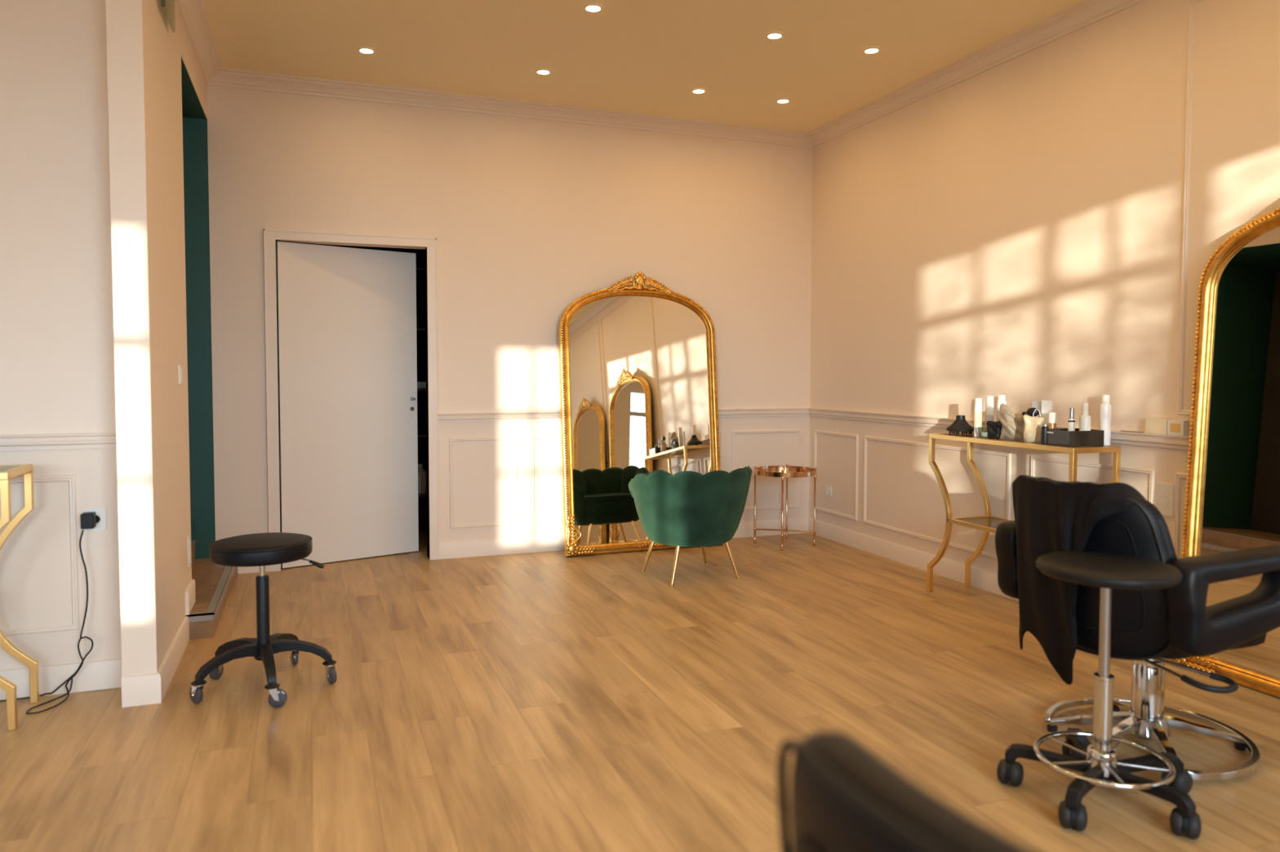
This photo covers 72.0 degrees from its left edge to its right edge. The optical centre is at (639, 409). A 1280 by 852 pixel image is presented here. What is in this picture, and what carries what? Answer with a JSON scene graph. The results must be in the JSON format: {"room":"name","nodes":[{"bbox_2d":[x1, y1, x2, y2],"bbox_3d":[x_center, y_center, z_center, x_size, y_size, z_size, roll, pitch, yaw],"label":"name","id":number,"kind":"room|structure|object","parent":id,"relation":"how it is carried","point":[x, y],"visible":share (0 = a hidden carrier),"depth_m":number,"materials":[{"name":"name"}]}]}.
{"room":"salon","nodes":[
{"label":"salon","id":0,"kind":"room"},
{"bbox_2d":[0,0,121,670],"bbox_3d":[-3.768,-0.416,3.013,3.545,3.158,0.120,-1,3,-21],"label":"wall","id":1,"kind":"structure","parent":0,"point":[57,375],"depth_m":3.50,"materials":[{"name":"beige paint"}]},
{"bbox_2d":[0,475,79,636],"bbox_3d":[-2.876,0.587,3.321,1.305,0.630,0.012,-1,3,-21],"label":"trim","id":2,"kind":"structure","parent":1,"relation":"attached to","point":[71,479],"depth_m":3.54,"materials":[{"name":"beige paint"}]},
{"bbox_2d":[0,432,116,450],"bbox_3d":[-3.742,0.150,2.964,3.545,0.062,0.036,-1,3,-21],"label":"trim","id":3,"kind":"structure","parent":1,"relation":"attached to","point":[94,440],"depth_m":3.50,"materials":[{"name":"beige paint"}]},
{"bbox_2d":[0,657,121,700],"bbox_3d":[-3.747,1.106,3.016,3.545,0.117,0.015,-1,3,-21],"label":"baseboard","id":4,"kind":"structure","parent":1,"relation":"attached to","point":[104,674],"depth_m":3.55,"materials":[{"name":"beige paint"}]},
{"bbox_2d":[82,508,106,531],"bbox_3d":[-2.206,0.448,3.566,0.082,0.090,0.011,-1,3,-21],"label":"wall socket","id":5,"kind":"object","parent":1,"relation":"attached to","point":[101,525],"visible":0.62,"depth_m":3.57,"materials":[{"name":"white plastic"}]},
{"bbox_2d":[105,0,207,676],"bbox_3d":[-2.346,-0.475,4.441,0.120,3.158,2.300,-1,3,-21],"label":"wall","id":6,"kind":"structure","parent":0,"point":[144,55],"depth_m":3.43,"materials":[{"name":"beige paint"}]},
{"bbox_2d":[121,673,161,707],"bbox_3d":[-1.936,1.091,3.426,0.135,0.117,0.015,-1,3,-21],"label":"baseboard","id":7,"kind":"object","parent":6,"relation":"attached to","point":[143,689],"visible":1,"depth_m":3.42,"materials":[{"name":"beige paint"}]},
{"bbox_2d":[160,0,181,30],"bbox_3d":[-2.042,-1.810,3.823,0.055,0.240,0.320,-1,3,-21],"label":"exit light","id":8,"kind":"object","parent":6,"relation":"attached to","point":[166,5],"visible":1,"depth_m":3.87,"materials":[{"name":"white plastic"}]},
{"bbox_2d":[156,616,189,702],"bbox_3d":[-2.029,1.073,3.844,0.015,0.117,0.863,-1,3,-21],"label":"baseboard","id":9,"kind":"structure","parent":6,"relation":"attached to","point":[171,660],"depth_m":3.78,"materials":[{"name":"beige paint"}]},
{"bbox_2d":[177,364,182,384],"bbox_3d":[-2.165,-0.162,4.155,0.012,0.090,0.070,-1,3,-21],"label":"light switch","id":10,"kind":"object","parent":6,"relation":"attached to","point":[180,367],"visible":1,"depth_m":4.14,"materials":[{"name":"white plastic"}]},
{"bbox_2d":[186,535,191,568],"bbox_3d":[-2.228,0.704,4.359,0.012,0.150,0.060,-1,3,-21],"label":"wall socket","id":11,"kind":"object","parent":6,"relation":"attached to","point":[188,540],"visible":1,"depth_m":4.33,"materials":[{"name":"white plastic"}]},
{"bbox_2d":[185,579,195,615],"bbox_3d":[-2.226,0.928,4.365,0.015,0.117,0.262,-1,3,-21],"label":"baseboard","id":12,"kind":"structure","parent":6,"relation":"attached to","point":[190,597],"depth_m":4.31,"materials":[{"name":"beige paint"}]},
{"bbox_2d":[177,0,222,84],"bbox_3d":[-2.224,-2.010,4.366,0.100,0.085,2.400,-1,3,-21],"label":"trim","id":13,"kind":"structure","parent":6,"relation":"attached to","point":[193,12],"depth_m":4.79,"materials":[{"name":"beige paint"}]},
{"bbox_2d":[186,539,235,622],"bbox_3d":[-2.447,0.925,4.917,0.267,0.148,1.446,-1,3,-21],"label":"trim","id":14,"kind":"structure","parent":6,"relation":"attached to","point":[211,612],"depth_m":4.54,"materials":[{"name":"beige wood"}]},
{"bbox_2d":[181,57,215,559],"bbox_3d":[-3.952,-0.463,4.102,3.364,3.158,2.050,-1,3,-21],"label":"wall","id":15,"kind":"structure","parent":0,"point":[195,148],"depth_m":5.51,"materials":[{"name":"teal paint"}]},
{"bbox_2d":[191,522,194,540],"bbox_3d":[-4.276,0.791,4.989,3.145,0.115,0.026,-1,3,-21],"label":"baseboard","id":16,"kind":"structure","parent":15,"relation":"attached to","point":[192,523],"depth_m":5.53,"materials":[{"name":"teal paint"}]},
{"bbox_2d":[304,243,426,504],"bbox_3d":[-2.288,-0.594,7.193,1.950,3.158,2.580,-1,3,-21],"label":"wall","id":17,"kind":"structure","parent":0,"point":[420,253],"depth_m":8.53,"materials":[{"name":"grey paint"}]},
{"bbox_2d":[206,84,812,573],"bbox_3d":[-0.591,-0.557,6.388,4.535,3.158,0.120,-1,3,-21],"label":"wall","id":18,"kind":"structure","parent":0,"point":[528,218],"depth_m":6.20,"materials":[{"name":"beige paint"}]},
{"bbox_2d":[237,565,269,573],"bbox_3d":[-2.487,0.993,5.674,0.186,0.117,0.015,-1,3,-21],"label":"baseboard","id":19,"kind":"structure","parent":18,"relation":"attached to","point":[250,569],"depth_m":5.66,"materials":[{"name":"beige paint"}]},
{"bbox_2d":[275,241,418,568],"bbox_3d":[-1.957,-0.031,5.992,0.937,2.122,0.085,-2,3,-37],"label":"door","id":20,"kind":"structure","parent":18,"relation":"in","point":[346,317],"depth_m":5.98,"materials":[{"name":"beige paint"}]},
{"bbox_2d":[263,228,439,572],"bbox_3d":[-1.912,-0.059,5.903,1.080,2.200,0.142,-1,3,-21],"label":"trim","id":21,"kind":"structure","parent":18,"relation":"attached to","point":[270,236],"depth_m":5.77,"materials":[{"name":"beige paint"}]},
{"bbox_2d":[448,435,518,528],"bbox_3d":[-1.091,0.510,6.177,0.480,0.633,0.012,-1,3,-21],"label":"trim","id":22,"kind":"structure","parent":18,"relation":"attached to","point":[451,440],"depth_m":6.17,"materials":[{"name":"beige paint"}]},
{"bbox_2d":[207,67,812,147],"bbox_3d":[-0.643,-2.086,6.184,4.335,0.085,0.100,-1,3,-21],"label":"trim","id":23,"kind":"structure","parent":18,"relation":"attached to","point":[226,77],"depth_m":6.05,"materials":[{"name":"beige paint"}]},
{"bbox_2d":[439,518,808,559],"bbox_3d":[-0.013,0.957,6.599,2.946,0.117,0.015,-1,3,-21],"label":"baseboard","id":24,"kind":"structure","parent":18,"relation":"attached to","point":[537,544],"depth_m":6.30,"materials":[{"name":"beige paint"}]},
{"bbox_2d":[437,408,809,422],"bbox_3d":[-0.007,0.041,6.549,2.946,0.062,0.036,-1,3,-21],"label":"trim","id":25,"kind":"structure","parent":18,"relation":"attached to","point":[553,415],"depth_m":6.28,"materials":[{"name":"beige paint"}]},
{"bbox_2d":[530,431,720,524],"bbox_3d":[-0.075,0.495,6.557,1.500,0.633,0.012,-1,3,-21],"label":"trim","id":26,"kind":"structure","parent":18,"relation":"attached to","point":[544,437],"depth_m":6.30,"materials":[{"name":"beige paint"}]},
{"bbox_2d":[731,429,800,511],"bbox_3d":[1.000,0.479,6.959,0.615,0.633,0.012,-1,3,-21],"label":"trim","id":27,"kind":"structure","parent":18,"relation":"attached to","point":[798,431],"depth_m":6.98,"materials":[{"name":"beige paint"}]},
{"bbox_2d":[0,503,1279,851],"bbox_3d":[-1.366,1.219,3.012,8.400,0.100,11.200,-1,3,-21],"label":"floor","id":28,"kind":"structure","parent":0,"point":[552,701],"depth_m":3.30,"materials":[{"name":"brown wood"}]},
{"bbox_2d":[0,464,39,731],"bbox_3d":[-2.800,0.694,3.123,1.054,0.935,0.305,-1,3,-21],"label":"console table","id":29,"kind":"object","parent":28,"relation":"on","point":[8,472],"visible":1,"depth_m":3.39,"materials":[{"name":"gold metal"}]},
{"bbox_2d":[0,511,100,714],"bbox_3d":[-2.400,0.785,3.388,0.538,0.728,0.223,-1,3,-21],"label":"power adapter","id":30,"kind":"object","parent":28,"relation":"on","point":[89,520],"visible":0.98,"depth_m":3.51,"materials":[{"name":"black plastic"}]},
{"bbox_2d":[189,542,236,639],"bbox_3d":[-3.829,1.003,4.146,3.385,0.225,1.926,-1,3,-21],"label":"steps","id":31,"kind":"structure","parent":28,"relation":"on","point":[206,575],"depth_m":4.82,"materials":[{"name":"brown wood"}]},
{"bbox_2d":[189,532,337,707],"bbox_3d":[-1.541,0.837,3.600,0.545,0.611,0.544,-1,3,-29],"label":"stool","id":32,"kind":"object","parent":28,"relation":"on","point":[261,550],"visible":1,"depth_m":3.54,"materials":[{"name":"black leather"}]},
{"bbox_2d":[416,266,426,497],"bbox_3d":[-1.593,-0.048,6.826,0.640,2.100,0.400,-1,3,-21],"label":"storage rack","id":33,"kind":"object","parent":28,"relation":"on","point":[420,270],"visible":0.02,"depth_m":6.63,"materials":[{"name":"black metal"}]},
{"bbox_2d":[416,266,425,275],"bbox_3d":[-1.591,-1.057,6.782,0.640,0.020,0.400,-1,3,-20],"label":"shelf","id":34,"kind":"object","parent":33,"relation":"attached to","point":[420,270],"depth_m":6.66,"materials":[{"name":"black"}]},
{"bbox_2d":[416,328,425,333],"bbox_3d":[-1.592,-0.607,6.801,0.640,0.020,0.400,-1,3,-20],"label":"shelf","id":35,"kind":"object","parent":33,"relation":"attached to","point":[418,330],"depth_m":6.62,"materials":[{"name":"black"}]},
{"bbox_2d":[417,382,426,387],"bbox_3d":[-1.634,-0.186,6.730,0.420,0.045,0.200,-1,3,-21],"label":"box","id":36,"kind":"object","parent":33,"relation":"on","point":[420,384],"visible":0.06,"depth_m":6.62,"materials":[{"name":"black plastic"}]},
{"bbox_2d":[417,387,426,391],"bbox_3d":[-1.593,-0.158,6.821,0.640,0.020,0.400,-1,3,-20],"label":"shelf","id":37,"kind":"object","parent":33,"relation":"attached to","point":[418,388],"depth_m":6.60,"materials":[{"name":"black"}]},
{"bbox_2d":[417,431,426,437],"bbox_3d":[-1.593,0.192,6.836,0.640,0.020,0.400,-1,3,-20],"label":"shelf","id":38,"kind":"object","parent":33,"relation":"attached to","point":[420,433],"depth_m":6.71,"materials":[{"name":"black"}]},
{"bbox_2d":[417,463,426,493],"bbox_3d":[-1.676,0.527,6.713,0.100,0.220,0.100,-1,3,-21],"label":"bottle","id":39,"kind":"object","parent":33,"relation":"on","point":[422,473],"visible":0.71,"depth_m":6.68,"materials":[{"name":"grey"}]},
{"bbox_2d":[417,493,426,497],"bbox_3d":[-1.594,0.641,6.856,0.640,0.020,0.400,-1,3,-20],"label":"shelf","id":40,"kind":"object","parent":33,"relation":"attached to","point":[424,495],"depth_m":6.63,"materials":[{"name":"black"}]},
{"bbox_2d":[558,271,723,556],"bbox_3d":[0.022,0.008,6.417,1.243,2.028,0.269,-1,3,-21],"label":"arched floor mirror","id":41,"kind":"object","parent":28,"relation":"on","point":[637,370],"visible":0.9,"depth_m":6.39,"materials":[{"name":"gold glass"}]},
{"bbox_2d":[628,466,752,586],"bbox_3d":[0.333,0.707,5.582,0.795,0.705,0.679,-1,3,-24],"label":"armchair","id":42,"kind":"object","parent":28,"relation":"on","point":[685,508],"visible":1,"depth_m":5.33,"materials":[{"name":"green fabric"}]},
{"bbox_2d":[753,463,816,550],"bbox_3d":[1.087,0.723,6.614,0.452,0.586,0.456,-1,3,-31],"label":"round side table","id":43,"kind":"object","parent":28,"relation":"on","point":[787,471],"visible":1,"depth_m":6.57,"materials":[{"name":"gold metal"}]},
{"bbox_2d":[777,731,1034,851],"bbox_3d":[0.519,0.779,0.801,0.756,0.976,0.677,-1,3,-28],"label":"salon chair","id":44,"kind":"object","parent":28,"relation":"on","point":[844,797],"visible":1,"depth_m":0.70,"materials":[{"name":"black leather"}]},
{"bbox_2d":[926,432,1120,591],"bbox_3d":[2.026,0.630,4.770,0.305,0.935,1.054,-1,3,-21],"label":"console table","id":45,"kind":"object","parent":28,"relation":"on","point":[988,523],"visible":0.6,"depth_m":5.04,"materials":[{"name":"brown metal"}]},
{"bbox_2d":[946,415,973,435],"bbox_3d":[1.874,0.090,5.154,0.158,0.108,0.158,-1,3,-21],"label":"diffuser","id":46,"kind":"object","parent":45,"relation":"on","point":[960,424],"visible":0.99,"depth_m":5.12,"materials":[{"name":"black plastic"}]},
{"bbox_2d":[973,398,982,436],"bbox_3d":[1.897,0.046,4.947,0.044,0.215,0.044,-1,3,-21],"label":"spray can","id":47,"kind":"object","parent":45,"relation":"on","point":[978,402],"visible":0.98,"depth_m":4.93,"materials":[{"name":"white plastic"}]},
{"bbox_2d":[959,518,1004,528],"bbox_3d":[2.026,0.645,4.771,0.263,0.008,0.672,-1,3,-20],"label":"glass shelf","id":48,"kind":"object","parent":45,"relation":"attached to","point":[975,523],"depth_m":4.95,"materials":[{"name":"clear glass"}]},
{"bbox_2d":[977,426,987,437],"bbox_3d":[1.901,0.128,4.870,0.070,0.056,0.070,-1,3,-21],"label":"clear plastic cup","id":49,"kind":"object","parent":45,"relation":"on","point":[980,433],"visible":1,"depth_m":4.86,"materials":[{"name":"plastic"}]},
{"bbox_2d":[985,395,994,431],"bbox_3d":[2.000,0.037,5.044,0.046,0.225,0.046,-1,3,-21],"label":"pump bottle","id":50,"kind":"object","parent":45,"relation":"on","point":[989,401],"visible":0.77,"depth_m":5.03,"materials":[{"name":"grey plastic"}]},
{"bbox_2d":[986,421,1002,439],"bbox_3d":[1.945,0.112,4.828,0.050,0.101,0.095,-2,3,-33],"label":"pouch","id":51,"kind":"object","parent":45,"relation":"on","point":[994,428],"visible":0.98,"depth_m":4.81,"materials":[{"name":"black leather"}]},
{"bbox_2d":[996,395,1006,434],"bbox_3d":[2.052,0.035,5.005,0.049,0.232,0.049,-1,3,-21],"label":"spray can","id":52,"kind":"object","parent":45,"relation":"on","point":[1002,398],"visible":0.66,"depth_m":4.99,"materials":[{"name":"white plastic"}]},
{"bbox_2d":[997,403,1024,439],"bbox_3d":[2.005,0.067,4.757,0.148,0.195,0.096,2,3,41],"label":"cloth bag","id":53,"kind":"object","parent":45,"relation":"on","point":[1012,422],"visible":0.97,"depth_m":4.73,"materials":[{"name":"beige fabric"}]},
{"bbox_2d":[1022,407,1044,443],"bbox_3d":[2.029,0.082,4.559,0.112,0.182,0.061,2,3,39],"label":"tool pouch","id":54,"kind":"object","parent":45,"relation":"on","point":[1033,425],"visible":0.94,"depth_m":4.54,"materials":[{"name":"beige fabric"}]},
{"bbox_2d":[1031,401,1041,417],"bbox_3d":[2.145,0.060,4.757,0.014,0.205,0.056,-2,3,-44],"label":"carton","id":55,"kind":"object","parent":45,"relation":"on","point":[1037,405],"visible":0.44,"depth_m":4.75,"materials":[{"name":"grey cardboard"}]},
{"bbox_2d":[1040,424,1048,444],"bbox_3d":[2.040,0.126,4.441,0.034,0.100,0.034,-1,3,-21],"label":"bottle","id":56,"kind":"object","parent":45,"relation":"on","point":[1043,437],"visible":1,"depth_m":4.43,"materials":[{"name":"black plastic"}]},
{"bbox_2d":[1040,400,1053,426],"bbox_3d":[2.168,0.059,4.696,0.052,0.212,0.024,2,3,39],"label":"carton","id":57,"kind":"object","parent":45,"relation":"on","point":[1046,406],"visible":0.46,"depth_m":4.69,"materials":[{"name":"white cardboard"}]},
{"bbox_2d":[1048,412,1056,429],"bbox_3d":[2.148,0.093,4.594,0.042,0.152,0.042,-1,3,-21],"label":"jar","id":58,"kind":"object","parent":45,"relation":"on","point":[1051,415],"visible":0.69,"depth_m":4.58,"materials":[{"name":"white plastic"}]},
{"bbox_2d":[1048,422,1056,429],"bbox_3d":[2.148,0.121,4.595,0.042,0.097,0.042,-1,3,-20],"label":"bottle","id":59,"kind":"object","parent":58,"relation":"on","point":[1051,425],"depth_m":4.58,"materials":[{"name":"brown glass"}]},
{"bbox_2d":[1046,428,1103,446],"bbox_3d":[2.159,0.140,4.392,0.212,0.076,0.171,-1,3,-17],"label":"tray","id":60,"kind":"object","parent":45,"relation":"on","point":[1056,437],"visible":0.98,"depth_m":4.32,"materials":[{"name":"black plastic"}]},
{"bbox_2d":[1067,408,1075,431],"bbox_3d":[2.146,0.082,4.384,0.033,0.178,0.033,-1,3,-21],"label":"dropper bottle","id":61,"kind":"object","parent":60,"relation":"in","point":[1071,421],"visible":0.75,"depth_m":4.37,"materials":[{"name":"white plastic"}]},
{"bbox_2d":[1079,403,1090,431],"bbox_3d":[2.205,0.070,4.369,0.052,0.203,0.052,-1,3,-21],"label":"lotion bottle","id":62,"kind":"object","parent":60,"relation":"in","point":[1084,420],"visible":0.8,"depth_m":4.35,"materials":[{"name":"white plastic"}]},
{"bbox_2d":[1098,395,1111,445],"bbox_3d":[2.309,0.054,4.375,0.052,0.250,0.052,-1,3,-21],"label":"bottle","id":63,"kind":"object","parent":45,"relation":"on","point":[1105,408],"visible":0.92,"depth_m":4.35,"materials":[{"name":"white plastic"}]},
{"bbox_2d":[996,551,1201,839],"bbox_3d":[1.422,0.824,2.647,0.565,0.729,0.528,-1,3,-28],"label":"stool","id":64,"kind":"object","parent":28,"relation":"on","point":[1098,761],"visible":1,"depth_m":2.64,"materials":[{"name":"black leather"}]},
{"bbox_2d":[995,497,1279,780],"bbox_3d":[1.738,0.708,3.057,0.735,0.926,0.804,-1,3,-21],"label":"salon chair","id":65,"kind":"object","parent":28,"relation":"on","point":[1148,627],"visible":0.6,"depth_m":2.76,"materials":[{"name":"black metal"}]},
{"bbox_2d":[1012,475,1145,684],"bbox_3d":[1.447,0.569,2.966,0.196,0.692,0.500,-1,3,-21],"label":"cape","id":66,"kind":"object","parent":65,"relation":"on","point":[1051,516],"visible":0.92,"depth_m":2.96,"materials":[{"name":"black fabric"}]},
{"bbox_2d":[1172,207,1279,697],"bbox_3d":[2.654,0.104,3.309,0.176,2.113,1.292,-1,3,-21],"label":"arched floor mirror","id":67,"kind":"object","parent":28,"relation":"on","point":[1232,500],"visible":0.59,"depth_m":3.71,"materials":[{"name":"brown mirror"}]},
{"bbox_2d":[1199,226,1279,679],"bbox_3d":[2.670,0.159,3.318,0.007,1.873,1.140,2,2,-21],"label":"mirror glass","id":68,"kind":"object","parent":67,"relation":"attached to","point":[1241,510],"depth_m":3.68,"materials":[{"name":"mirror"}]},
{"bbox_2d":[203,0,1084,132],"bbox_3d":[-0.909,-1.993,1.664,8.400,0.120,8.620,-1,3,-21],"label":"ceiling","id":69,"kind":"structure","parent":0,"point":[636,56],"depth_m":5.03,"materials":[{"name":"beige paint"}]},
{"bbox_2d":[357,47,374,53],"bbox_3d":[-1.587,-2.080,5.114,0.096,0.006,0.096,-1,3,-21],"label":"recessed light","id":70,"kind":"object","parent":69,"relation":"in","point":[363,50],"visible":1,"depth_m":5.11,"materials":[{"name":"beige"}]},
{"bbox_2d":[535,68,551,75],"bbox_3d":[-0.600,-2.095,5.473,0.096,0.006,0.096,-1,3,-21],"label":"recessed light","id":71,"kind":"object","parent":69,"relation":"in","point":[542,71],"visible":1,"depth_m":5.46,"materials":[{"name":"white"}]},
{"bbox_2d":[583,3,602,12],"bbox_3d":[-0.239,-2.052,4.509,0.096,0.006,0.096,-1,3,-21],"label":"recessed light","id":72,"kind":"object","parent":69,"relation":"in","point":[592,7],"visible":1,"depth_m":4.50,"materials":[{"name":"white"}]},
{"bbox_2d":[691,88,706,93],"bbox_3d":[0.389,-2.109,5.842,0.096,0.006,0.096,-1,3,-21],"label":"recessed light","id":73,"kind":"object","parent":69,"relation":"in","point":[698,91],"visible":1,"depth_m":5.84,"materials":[{"name":"white"}]},
{"bbox_2d":[765,31,783,39],"bbox_3d":[0.745,-2.067,4.877,0.096,0.006,0.096,-1,3,-21],"label":"recessed light","id":74,"kind":"object","parent":69,"relation":"in","point":[774,35],"visible":1,"depth_m":4.87,"materials":[{"name":"white"}]},
{"bbox_2d":[776,98,790,103],"bbox_3d":[0.982,-2.117,6.054,0.096,0.006,0.096,-1,3,-21],"label":"recessed light","id":75,"kind":"object","parent":69,"relation":"in","point":[780,100],"visible":1,"depth_m":6.05,"materials":[{"name":"white"}]},
{"bbox_2d":[862,47,879,53],"bbox_3d":[1.340,-2.075,5.099,0.096,0.006,0.096,-1,3,-21],"label":"recessed light","id":76,"kind":"object","parent":69,"relation":"in","point":[869,50],"visible":1,"depth_m":5.09,"materials":[{"name":"white"}]},
{"bbox_2d":[808,0,1279,573],"bbox_3d":[2.950,-0.409,3.114,0.200,3.158,8.500,-1,3,-21],"label":"wall","id":77,"kind":"structure","parent":0,"point":[1013,228],"depth_m":4.89,"materials":[{"name":"beige paint"}]},
{"bbox_2d":[825,485,831,497],"bbox_3d":[1.462,0.635,6.833,0.011,0.078,0.078,-1,3,-21],"label":"wall socket","id":78,"kind":"object","parent":77,"relation":"attached to","point":[828,489],"visible":1,"depth_m":6.83,"materials":[{"name":"white plastic"}]},
{"bbox_2d":[813,430,858,520],"bbox_3d":[1.491,0.493,6.749,0.012,0.635,0.594,-1,3,-21],"label":"trim","id":79,"kind":"structure","parent":77,"relation":"attached to","point":[815,432],"depth_m":6.61,"materials":[{"name":"beige paint"}]},
{"bbox_2d":[808,518,1018,601],"bbox_3d":[2.812,1.107,3.236,0.015,0.117,8.300,-1,3,-21],"label":"baseboard","id":80,"kind":"structure","parent":77,"relation":"attached to","point":[981,579],"depth_m":5.94,"materials":[{"name":"beige paint"}]},
{"bbox_2d":[862,435,1011,559],"bbox_3d":[1.873,0.538,5.728,0.012,0.635,1.424,-1,3,-21],"label":"trim","id":81,"kind":"structure","parent":77,"relation":"attached to","point":[1007,455],"depth_m":5.66,"materials":[{"name":"beige paint"}]},
{"bbox_2d":[808,0,1144,147],"bbox_3d":[2.777,-1.947,3.089,0.100,0.085,8.300,-1,3,-21],"label":"trim","id":82,"kind":"structure","parent":77,"relation":"attached to","point":[1085,13],"depth_m":5.17,"materials":[{"name":"beige paint"}]},
{"bbox_2d":[808,408,1189,449],"bbox_3d":[2.803,0.190,3.193,0.036,0.062,8.300,-1,3,-21],"label":"trim","id":83,"kind":"structure","parent":77,"relation":"attached to","point":[1117,437],"depth_m":5.56,"materials":[{"name":"beige paint"}]},
{"bbox_2d":[1120,430,1143,432],"bbox_3d":[2.388,0.109,4.279,0.012,0.005,0.120,-1,3,-21],"label":"brush","id":84,"kind":"object","parent":83,"relation":"on","point":[1121,430],"visible":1,"depth_m":4.27,"materials":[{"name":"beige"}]},
{"bbox_2d":[1145,417,1171,435],"bbox_3d":[2.442,0.079,4.153,0.034,0.075,0.110,-1,3,-21],"label":"carton","id":85,"kind":"object","parent":83,"relation":"on","point":[1153,425],"visible":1,"depth_m":4.14,"materials":[{"name":"beige cardboard"}]},
{"bbox_2d":[1167,419,1188,435],"bbox_3d":[2.476,0.086,4.057,0.035,0.070,0.080,-1,3,-21],"label":"box","id":86,"kind":"object","parent":83,"relation":"on","point":[1175,428],"visible":1,"depth_m":4.04,"materials":[{"name":"white cardboard"}]},
{"bbox_2d":[1030,455,1155,505],"bbox_3d":[2.310,0.589,4.563,0.012,0.635,0.767,-1,3,-21],"label":"trim","id":87,"kind":"structure","parent":77,"relation":"attached to","point":[1139,470],"depth_m":4.46,"materials":[{"name":"beige paint"}]},
{"bbox_2d":[1156,483,1174,516],"bbox_3d":[2.466,0.425,4.140,0.011,0.150,0.085,-1,3,-21],"label":"wall socket","id":88,"kind":"object","parent":77,"relation":"attached to","point":[1165,492],"visible":0.91,"depth_m":4.13,"materials":[{"name":"white plastic"}]},
{"bbox_2d":[1173,472,1186,559],"bbox_3d":[2.785,0.645,3.294,0.012,0.635,1.725,-1,3,-21],"label":"trim","id":89,"kind":"structure","parent":77,"relation":"attached to","point":[1179,476],"depth_m":4.08,"materials":[{"name":"beige paint"}]},
{"bbox_2d":[1177,0,1202,415],"bbox_3d":[2.787,-0.879,3.228,0.012,1.885,1.725,-1,3,-21],"label":"trim","id":90,"kind":"structure","parent":77,"relation":"attached to","point":[1180,411],"depth_m":4.02,"materials":[{"name":"beige paint"}]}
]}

